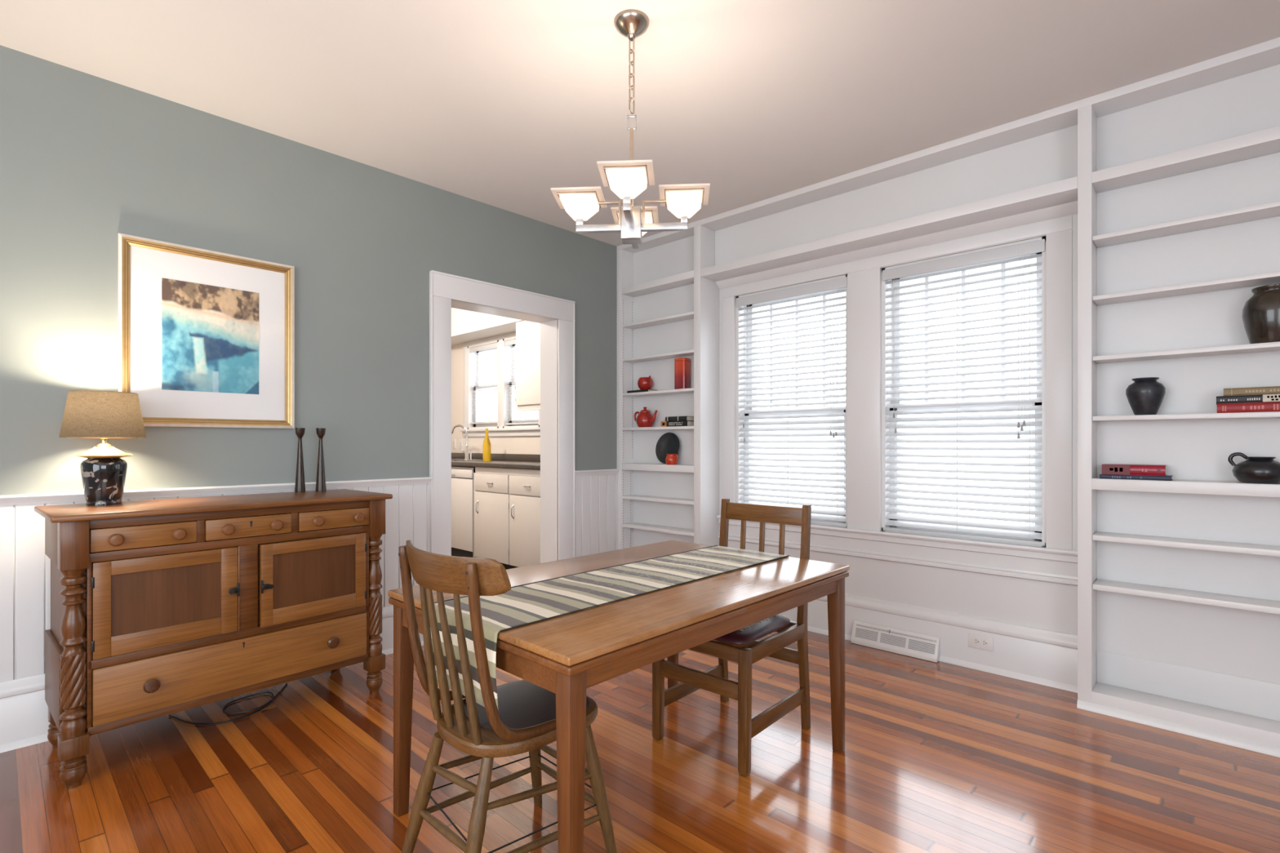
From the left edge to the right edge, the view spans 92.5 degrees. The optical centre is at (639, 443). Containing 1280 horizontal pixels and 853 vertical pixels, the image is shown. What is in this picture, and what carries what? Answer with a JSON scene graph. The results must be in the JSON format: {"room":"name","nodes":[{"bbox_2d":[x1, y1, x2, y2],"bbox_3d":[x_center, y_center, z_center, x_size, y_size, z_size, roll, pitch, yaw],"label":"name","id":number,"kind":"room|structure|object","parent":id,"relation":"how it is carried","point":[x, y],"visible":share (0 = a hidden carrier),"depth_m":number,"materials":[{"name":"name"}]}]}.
{"room":"dining room","nodes":[
{"label":"dining room","id":0,"kind":"room"},
{"bbox_2d":[0,44,617,495],"bbox_3d":[-1.873,-0.182,3.288,0.190,2.805,5.600,0,0,43],"label":"wall","id":1,"kind":"structure","parent":0,"point":[86,159],"depth_m":3.06,"materials":[{"name":"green paint"}]},
{"bbox_2d":[117,232,294,428],"bbox_3d":[-2.049,-0.498,2.940,0.030,0.844,0.702,0,0,43],"label":"framed picture","id":2,"kind":"object","parent":1,"relation":"attached to","point":[206,338],"visible":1,"depth_m":2.91,"materials":[{"name":"white paper"}]},
{"bbox_2d":[161,277,258,394],"bbox_3d":[-2.053,-0.500,2.941,0.001,0.511,0.390,0,0,43],"label":"art print","id":3,"kind":"object","parent":2,"relation":"attached to","point":[210,334],"depth_m":2.93},
{"bbox_2d":[0,605,423,753],"bbox_3d":[-2.495,1.083,2.462,0.042,0.275,3.545,0,0,43],"label":"baseboard","id":4,"kind":"structure","parent":1,"relation":"attached to","point":[24,708],"depth_m":2.47,"materials":[{"name":"white paint"}]},
{"bbox_2d":[0,484,430,682],"bbox_3d":[-2.505,0.608,2.471,0.014,0.745,3.545,0,0,43],"label":"wainscoting","id":5,"kind":"structure","parent":1,"relation":"attached to","point":[24,565],"depth_m":2.50,"materials":[{"name":"white paint"}]},
{"bbox_2d":[0,476,432,506],"bbox_3d":[-2.498,0.228,2.464,0.034,0.040,3.545,0,0,43],"label":"trim","id":6,"kind":"structure","parent":1,"relation":"attached to","point":[46,498],"depth_m":2.91,"materials":[{"name":"white paint"}]},
{"bbox_2d":[429,270,575,563],"bbox_3d":[-0.961,0.081,4.233,0.234,2.278,1.149,0,0,43],"label":"door frame","id":7,"kind":"structure","parent":1,"relation":"in","point":[555,315],"depth_m":4.40,"materials":[{"name":"white paint"}]},
{"bbox_2d":[574,474,617,557],"bbox_3d":[-0.337,0.608,4.761,0.014,0.745,0.488,0,0,43],"label":"wainscoting","id":8,"kind":"structure","parent":1,"relation":"attached to","point":[596,496],"depth_m":4.75,"materials":[{"name":"white paint"}]},
{"bbox_2d":[574,468,619,475],"bbox_3d":[-0.330,0.228,4.754,0.034,0.040,0.488,0,0,43],"label":"trim","id":9,"kind":"structure","parent":1,"relation":"attached to","point":[599,472],"depth_m":4.73,"materials":[{"name":"white paint"}]},
{"bbox_2d":[451,343,540,454],"bbox_3d":[-1.495,-0.170,6.868,4.185,2.780,0.180,0,0,43],"label":"wall","id":10,"kind":"structure","parent":0,"point":[531,445],"depth_m":7.35,"materials":[{"name":"beige paint"}]},
{"bbox_2d":[452,439,456,448],"bbox_3d":[-2.266,0.015,7.468,0.074,0.120,0.009,0,0,43],"label":"wall outlet","id":11,"kind":"object","parent":10,"relation":"attached to","point":[454,441],"visible":1,"depth_m":7.46,"materials":[{"name":"white plastic"}]},
{"bbox_2d":[459,439,462,448],"bbox_3d":[-2.150,0.015,7.358,0.074,0.120,0.009,0,0,43],"label":"wall outlet","id":12,"kind":"object","parent":10,"relation":"attached to","point":[460,440],"visible":0.94,"depth_m":7.36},
{"bbox_2d":[467,339,498,429],"bbox_3d":[-1.741,-0.655,7.074,0.645,0.980,0.180,0,0,43],"label":"window","id":13,"kind":"structure","parent":10,"relation":"in","point":[471,390],"depth_m":7.23,"materials":[{"name":"white paint"}]},
{"bbox_2d":[469,342,497,424],"bbox_3d":[-1.772,-0.678,7.040,0.614,0.909,0.062,0,0,43],"label":"blind","id":14,"kind":"object","parent":13,"relation":"attached to","point":[493,345],"visible":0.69,"depth_m":7.03,"materials":[{"name":"white plastic"}]},
{"bbox_2d":[451,307,524,346],"bbox_3d":[-1.674,-1.377,6.679,4.185,0.365,0.340,0,0,43],"label":"ceiling","id":15,"kind":"structure","parent":10,"relation":"attached to","point":[467,326],"depth_m":6.61,"materials":[{"name":"beige paint"}]},
{"bbox_2d":[451,453,540,462],"bbox_3d":[-1.486,0.153,6.721,3.200,0.073,0.022,0,0,43],"label":"backsplash","id":16,"kind":"structure","parent":10,"relation":"attached to","point":[517,457],"depth_m":6.70,"materials":[{"name":"laminate"}]},
{"bbox_2d":[459,331,540,436],"bbox_3d":[-1.511,-0.635,6.790,1.610,1.120,0.155,0,0,43],"label":"trim","id":17,"kind":"structure","parent":10,"relation":"attached to","point":[500,431],"depth_m":6.78,"materials":[{"name":"white paint"}]},
{"bbox_2d":[502,336,539,427],"bbox_3d":[-1.206,-0.655,6.567,0.660,0.980,0.180,0,0,43],"label":"window","id":18,"kind":"structure","parent":10,"relation":"in","point":[505,369],"depth_m":6.74,"materials":[{"name":"white paint"}]},
{"bbox_2d":[505,338,538,425],"bbox_3d":[-1.238,-0.666,6.534,0.630,0.934,0.062,0,0,43],"label":"blind","id":19,"kind":"object","parent":18,"relation":"attached to","point":[509,342],"visible":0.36,"depth_m":6.65,"materials":[{"name":"white plastic"}]},
{"bbox_2d":[515,320,540,411],"bbox_3d":[-0.803,-0.753,5.851,0.851,0.880,0.342,0,0,43],"label":"upper cabinet","id":20,"kind":"object","parent":10,"relation":"attached to","point":[527,388],"visible":0.41,"depth_m":5.88,"materials":[{"name":"white wood"}]},
{"bbox_2d":[0,0,1279,246],"bbox_3d":[0.044,-1.635,1.439,5.515,0.100,5.750,0,0,43],"label":"ceiling","id":21,"kind":"structure","parent":0,"point":[500,104],"depth_m":2.58,"materials":[{"name":"paint"}]},
{"bbox_2d":[551,8,710,248],"bbox_3d":[-0.031,-1.172,2.302,0.537,0.826,0.537,0,0,-41],"label":"chandelier","id":22,"kind":"object","parent":21,"relation":"hanging from","point":[627,179],"visible":1,"depth_m":2.26,"materials":[{"name":"white glass"}]},
{"bbox_2d":[0,631,1279,852],"bbox_3d":[0.026,1.260,1.421,5.515,0.080,5.700,0,0,43],"label":"floor","id":23,"kind":"structure","parent":0,"point":[940,757],"depth_m":2.23,"materials":[{"name":"brown wood"}]},
{"bbox_2d":[34,488,392,789],"bbox_3d":[-1.810,0.736,2.721,0.544,0.969,1.218,0,0,41],"label":"sideboard","id":24,"kind":"object","parent":23,"relation":"on","point":[162,607],"visible":1,"depth_m":2.45,"materials":[{"name":"brown wood"}]},
{"bbox_2d":[58,390,146,505],"bbox_3d":[-2.200,0.021,2.513,0.271,0.459,0.271,0,0,31],"label":"table lamp","id":25,"kind":"object","parent":24,"relation":"on","point":[104,415],"visible":1,"depth_m":2.45,"materials":[{"name":"beige fabric"}]},
{"bbox_2d":[80,457,127,505],"bbox_3d":[-2.200,0.155,2.513,0.147,0.192,0.147,0,0,31],"label":"lamp base","id":26,"kind":"object","parent":25,"relation":"attached to","point":[103,479],"depth_m":2.46,"materials":[{"name":"black ceramic"}]},
{"bbox_2d":[95,437,112,446],"bbox_3d":[-2.200,-0.038,2.513,0.052,0.105,0.052,0,0,31],"label":"socket","id":27,"kind":"object","parent":25,"relation":"attached to","point":[104,441],"depth_m":2.50,"materials":[{"name":"gold metal"}]},
{"bbox_2d":[294,427,305,492],"bbox_3d":[-1.743,0.087,3.140,0.049,0.328,0.049,0,0,43],"label":"candlestick","id":28,"kind":"object","parent":24,"relation":"on","point":[300,486],"visible":1,"depth_m":3.13,"materials":[{"name":"brown wood"}]},
{"bbox_2d":[315,427,326,492],"bbox_3d":[-1.655,0.087,3.175,0.049,0.328,0.049,0,0,43],"label":"candlestick","id":29,"kind":"object","parent":24,"relation":"on","point":[321,480],"visible":1,"depth_m":3.16,"materials":[{"name":"brown wood"}]},
{"bbox_2d":[168,683,288,724],"bbox_3d":[-1.845,1.213,2.821,0.285,0.010,0.486,0,0,43],"label":"power cord","id":30,"kind":"object","parent":23,"relation":"on","point":[270,701],"visible":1,"depth_m":2.77,"materials":[{"name":"black plastic"}]},
{"bbox_2d":[398,540,617,852],"bbox_3d":[-0.365,0.749,1.738,0.480,0.950,0.537,0,0,43],"label":"chair","id":31,"kind":"object","parent":23,"relation":"on","point":[525,720],"visible":0.91,"depth_m":1.62,"materials":[{"name":"brown wood"}]},
{"bbox_2d":[387,540,849,852],"bbox_3d":[0.000,0.853,2.224,0.926,0.735,1.445,0,0,43],"label":"dining table","id":32,"kind":"object","parent":23,"relation":"on","point":[566,655],"visible":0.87,"depth_m":1.82,"materials":[{"name":"brown wood"}]},
{"bbox_2d":[429,545,789,711],"bbox_3d":[0.000,0.586,2.220,0.383,0.213,1.466,0,0,43],"label":"table runner","id":33,"kind":"object","parent":32,"relation":"on","point":[526,604],"visible":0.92,"depth_m":1.98,"materials":[{"name":"fabric"}]},
{"bbox_2d":[617,225,719,549],"bbox_3d":[0.192,-0.164,4.713,0.848,2.768,0.249,0,0,43],"label":"bookcase","id":34,"kind":"object","parent":23,"relation":"on","point":[667,312],"visible":0.85,"depth_m":4.70,"materials":[{"name":"white paint"}]},
{"bbox_2d":[626,389,657,392],"bbox_3d":[0.018,-0.406,4.841,0.220,0.019,0.119,0,0,43],"label":"book","id":35,"kind":"object","parent":34,"relation":"on","point":[641,390],"visible":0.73,"depth_m":4.78,"materials":[{"name":"black paper"}]},
{"bbox_2d":[637,375,653,389],"bbox_3d":[0.041,-0.473,4.822,0.124,0.113,0.124,0,0,43],"label":"pot","id":36,"kind":"object","parent":35,"relation":"on","point":[643,383],"visible":0.82,"depth_m":4.78,"materials":[{"name":"red ceramic"}]},
{"bbox_2d":[634,407,657,426],"bbox_3d":[0.042,-0.204,4.814,0.142,0.162,0.215,0,0,-16],"label":"teapot","id":37,"kind":"object","parent":34,"relation":"on","point":[645,418],"visible":0.94,"depth_m":4.76,"materials":[{"name":"red ceramic"}]},
{"bbox_2d":[655,432,679,463],"bbox_3d":[0.213,0.038,4.688,0.244,0.240,0.052,0,0,43],"label":"plate","id":38,"kind":"object","parent":34,"relation":"on","point":[668,442],"visible":0.84,"depth_m":4.70,"materials":[{"name":"ceramic"}]},
{"bbox_2d":[665,453,678,464],"bbox_3d":[0.236,0.120,4.590,0.090,0.084,0.094,0,0,-5],"label":"jug","id":39,"kind":"object","parent":34,"relation":"on","point":[671,459],"visible":0.95,"depth_m":4.56,"materials":[{"name":"orange ceramic"}]},
{"bbox_2d":[661,420,693,426],"bbox_3d":[0.285,-0.143,4.577,0.248,0.040,0.110,0,0,43],"label":"book","id":40,"kind":"object","parent":34,"relation":"on","point":[686,423],"visible":0.92,"depth_m":4.52,"materials":[{"name":"black paper"}]},
{"bbox_2d":[665,416,693,421],"bbox_3d":[0.297,-0.180,4.565,0.200,0.034,0.105,0,0,43],"label":"book","id":41,"kind":"object","parent":40,"relation":"on","point":[670,418],"visible":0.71,"depth_m":4.51,"materials":[{"name":"black paper"}]},
{"bbox_2d":[674,357,690,389],"bbox_3d":[0.318,-0.515,4.563,0.099,0.236,0.099,0,0,35],"label":"canister","id":42,"kind":"object","parent":34,"relation":"on","point":[682,365],"visible":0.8,"depth_m":4.52,"materials":[{"name":"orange ceramic"}]},
{"bbox_2d":[652,498,811,777],"bbox_3d":[0.394,0.743,2.575,0.452,0.955,0.532,0,0,42],"label":"dining chair","id":43,"kind":"object","parent":23,"relation":"on","point":[741,646],"visible":0.59,"depth_m":2.51,"materials":[{"name":"brown wood"}]},
{"bbox_2d":[712,614,790,644],"bbox_3d":[0.377,0.742,2.556,0.376,0.037,0.424,0,0,42],"label":"seat cushion","id":44,"kind":"object","parent":43,"relation":"on","point":[752,633],"depth_m":2.39,"materials":[{"name":"black leather"}]},
{"bbox_2d":[851,620,939,662],"bbox_3d":[1.484,1.154,3.583,0.494,0.128,0.055,0,0,43],"label":"floor vent","id":45,"kind":"object","parent":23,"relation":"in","point":[919,646],"visible":1,"depth_m":3.56,"materials":[{"name":"grey metal"}]},
{"bbox_2d":[1076,64,1279,757],"bbox_3d":[2.822,-0.164,2.223,1.997,2.768,0.249,0,0,43],"label":"bookcase","id":46,"kind":"object","parent":23,"relation":"on","point":[1179,194],"visible":1,"depth_m":2.69,"materials":[{"name":"white paint"}]},
{"bbox_2d":[1099,474,1173,480],"bbox_3d":[2.228,0.152,2.752,0.248,0.019,0.123,0,0,43],"label":"book","id":47,"kind":"object","parent":46,"relation":"on","point":[1168,477],"visible":0.94,"depth_m":2.70,"materials":[{"name":"paper"}]},
{"bbox_2d":[1102,463,1166,475],"bbox_3d":[2.224,0.120,2.757,0.220,0.046,0.117,0,0,43],"label":"book","id":48,"kind":"object","parent":47,"relation":"on","point":[1107,468],"visible":1,"depth_m":2.72,"materials":[{"name":"paper"}]},
{"bbox_2d":[1125,377,1165,415],"bbox_3d":[2.250,-0.206,2.726,0.137,0.166,0.137,0,0,43],"label":"vase","id":49,"kind":"object","parent":46,"relation":"on","point":[1145,396],"visible":0.94,"depth_m":2.69,"materials":[{"name":"black ceramic"}]},
{"bbox_2d":[1217,401,1279,413],"bbox_3d":[2.525,-0.143,2.482,0.270,0.040,0.130,0,0,43],"label":"book","id":50,"kind":"object","parent":46,"relation":"on","point":[1270,406],"visible":0.88,"depth_m":2.46,"materials":[{"name":"red paper"}]},
{"bbox_2d":[1216,394,1279,404],"bbox_3d":[2.511,-0.178,2.489,0.245,0.030,0.125,0,0,43],"label":"book","id":51,"kind":"object","parent":50,"relation":"on","point":[1263,397],"visible":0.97,"depth_m":2.46,"materials":[{"name":"black paper"}]},
{"bbox_2d":[1223,386,1279,395],"bbox_3d":[2.522,-0.209,2.481,0.228,0.031,0.120,0,0,43],"label":"book","id":52,"kind":"object","parent":51,"relation":"on","point":[1272,389],"visible":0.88,"depth_m":2.46,"materials":[{"name":"beige paper"}]},
{"bbox_2d":[1227,452,1279,484],"bbox_3d":[2.506,0.100,2.482,0.178,0.124,0.166,0,0,43],"label":"jug","id":53,"kind":"object","parent":46,"relation":"on","point":[1260,470],"visible":1,"depth_m":2.44,"materials":[{"name":"black ceramic"}]},
{"bbox_2d":[1241,283,1279,343],"bbox_3d":[2.539,-0.512,2.457,0.176,0.231,0.176,0,0,43],"label":"jar","id":54,"kind":"object","parent":46,"relation":"on","point":[1260,317],"visible":0.88,"depth_m":2.43,"materials":[{"name":"brown ceramic"}]},
{"bbox_2d":[719,213,1077,634],"bbox_3d":[1.936,-0.182,3.372,5.225,2.805,0.200,0,0,43],"label":"wall","id":55,"kind":"structure","parent":0,"point":[1033,603],"depth_m":3.43,"materials":[{"name":"white paint"}]},
{"bbox_2d":[736,274,847,527],"bbox_3d":[1.067,-0.265,4.209,0.853,1.594,0.180,0,0,43],"label":"window","id":56,"kind":"structure","parent":55,"relation":"in","point":[738,313],"depth_m":4.40,"materials":[{"name":"white paint"}]},
{"bbox_2d":[736,276,847,526],"bbox_3d":[1.016,-0.261,4.155,0.837,1.578,0.071,0,0,43],"label":"blind","id":57,"kind":"object","parent":56,"relation":"attached to","point":[836,283],"visible":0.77,"depth_m":4.13,"materials":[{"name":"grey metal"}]},
{"bbox_2d":[700,176,1077,288],"bbox_3d":[1.306,-1.184,3.673,2.199,0.104,0.230,0,0,43],"label":"trim","id":58,"kind":"structure","parent":55,"relation":"attached to","point":[1056,199],"depth_m":3.44,"materials":[{"name":"white paint"}]},
{"bbox_2d":[715,124,1077,265],"bbox_3d":[1.365,-1.392,3.735,2.197,0.312,0.058,0,0,43],"label":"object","id":59,"kind":"structure","parent":55,"relation":"attached to","point":[1051,157],"depth_m":3.50,"materials":[{"name":"white paint"}]},
{"bbox_2d":[716,515,1077,563],"bbox_3d":[1.376,0.563,3.747,2.197,0.062,0.046,0,0,43],"label":"trim","id":60,"kind":"structure","parent":55,"relation":"attached to","point":[1000,548],"depth_m":3.46,"materials":[{"name":"white paint"}]},
{"bbox_2d":[723,214,1072,550],"bbox_3d":[1.377,-0.300,3.760,2.110,1.664,0.006,0,0,43],"label":"trim","id":61,"kind":"structure","parent":55,"relation":"attached to","point":[864,274],"depth_m":3.70,"materials":[{"name":"white paint"}]},
{"bbox_2d":[718,533,1077,586],"bbox_3d":[1.379,0.682,3.750,2.197,0.045,0.018,0,0,43],"label":"trim","id":62,"kind":"structure","parent":55,"relation":"attached to","point":[982,569],"depth_m":3.49,"materials":[{"name":"white paint"}]},
{"bbox_2d":[777,593,1077,693],"bbox_3d":[1.371,1.083,3.741,2.197,0.275,0.042,0,0,43],"label":"baseboard","id":63,"kind":"structure","parent":55,"relation":"attached to","point":[1038,655],"depth_m":3.30,"materials":[{"name":"white paint"}]},
{"bbox_2d":[616,36,1279,253],"bbox_3d":[1.788,-1.567,3.216,5.225,0.037,0.230,0,0,43],"label":"trim","id":64,"kind":"structure","parent":55,"relation":"attached to","point":[1264,55],"depth_m":3.08,"materials":[{"name":"white paint"}]},
{"bbox_2d":[881,235,1045,546],"bbox_3d":[1.833,-0.263,3.483,0.847,1.590,0.180,0,0,43],"label":"window","id":65,"kind":"structure","parent":55,"relation":"in","point":[884,300],"depth_m":3.50,"materials":[{"name":"white paint"}]},
{"bbox_2d":[882,239,1044,546],"bbox_3d":[1.783,-0.259,3.430,0.831,1.574,0.071,0,0,43],"label":"blind","id":66,"kind":"object","parent":65,"relation":"attached to","point":[1037,246],"visible":0.94,"depth_m":3.40,"materials":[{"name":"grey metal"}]},
{"bbox_2d":[968,632,993,651],"bbox_3d":[1.831,1.070,3.292,0.122,0.076,0.009,0,0,43],"label":"wall outlet","id":67,"kind":"object","parent":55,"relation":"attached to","point":[975,641],"visible":1,"depth_m":3.29,"materials":[{"name":"white plastic"}]},
{"bbox_2d":[973,638,979,644],"bbox_3d":[1.815,1.070,3.303,0.033,0.033,0.002,0,0,43],"label":"receptacle","id":68,"kind":"object","parent":67,"relation":"attached to","point":[975,641],"depth_m":3.30,"materials":[{"name":"white plastic"}]},
{"bbox_2d":[981,640,987,646],"bbox_3d":[1.844,1.070,3.276,0.033,0.033,0.002,0,0,43],"label":"receptacle","id":69,"kind":"object","parent":67,"relation":"attached to","point":[984,642],"depth_m":3.28,"materials":[{"name":"white plastic"}]},
{"bbox_3d":[-2.647,1.250,5.652,4.185,0.100,3.370,0,0,43],"label":"floor","id":70,"kind":"structure","parent":0,"visible":0},
{"bbox_2d":[451,466,476,557],"bbox_3d":[-1.665,0.718,6.441,0.602,0.945,0.594,0,0,43],"label":"dishwasher","id":71,"kind":"object","parent":70,"relation":"on","point":[462,477],"visible":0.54,"depth_m":6.17,"materials":[{"name":"white metal"}]},
{"bbox_2d":[473,466,540,569],"bbox_3d":[-1.013,0.718,5.836,1.175,0.965,0.647,0,0,43],"label":"base cabinet","id":72,"kind":"object","parent":70,"relation":"on","point":[507,501],"visible":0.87,"depth_m":5.63,"materials":[{"name":"white wood"}]},
{"bbox_2d":[451,453,540,470],"bbox_3d":[-1.701,0.175,6.495,3.200,0.116,0.645,0,0,43],"label":"countertop","id":73,"kind":"structure","parent":72,"relation":"on","point":[517,461],"depth_m":6.29,"materials":[{"name":"stone"}]},
{"bbox_2d":[451,424,469,460],"bbox_3d":[-2.013,-0.008,6.861,0.254,0.396,0.052,0,0,31],"label":"faucet","id":74,"kind":"object","parent":73,"relation":"on","point":[466,451],"visible":0.99,"depth_m":6.80,"materials":[{"name":"silver metal"}]},
{"bbox_2d":[469,451,472,460],"bbox_3d":[-1.861,0.140,6.721,0.036,0.100,0.054,0,0,23],"label":"soap pump","id":75,"kind":"object","parent":73,"relation":"on","point":[470,452],"visible":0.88,"depth_m":6.72,"materials":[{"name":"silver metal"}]},
{"bbox_2d":[482,428,491,461],"bbox_3d":[-1.625,0.017,6.495,0.086,0.347,0.086,0,0,43],"label":"bottle","id":76,"kind":"object","parent":73,"relation":"on","point":[486,447],"visible":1,"depth_m":6.46,"materials":[{"name":"yellow glass"}]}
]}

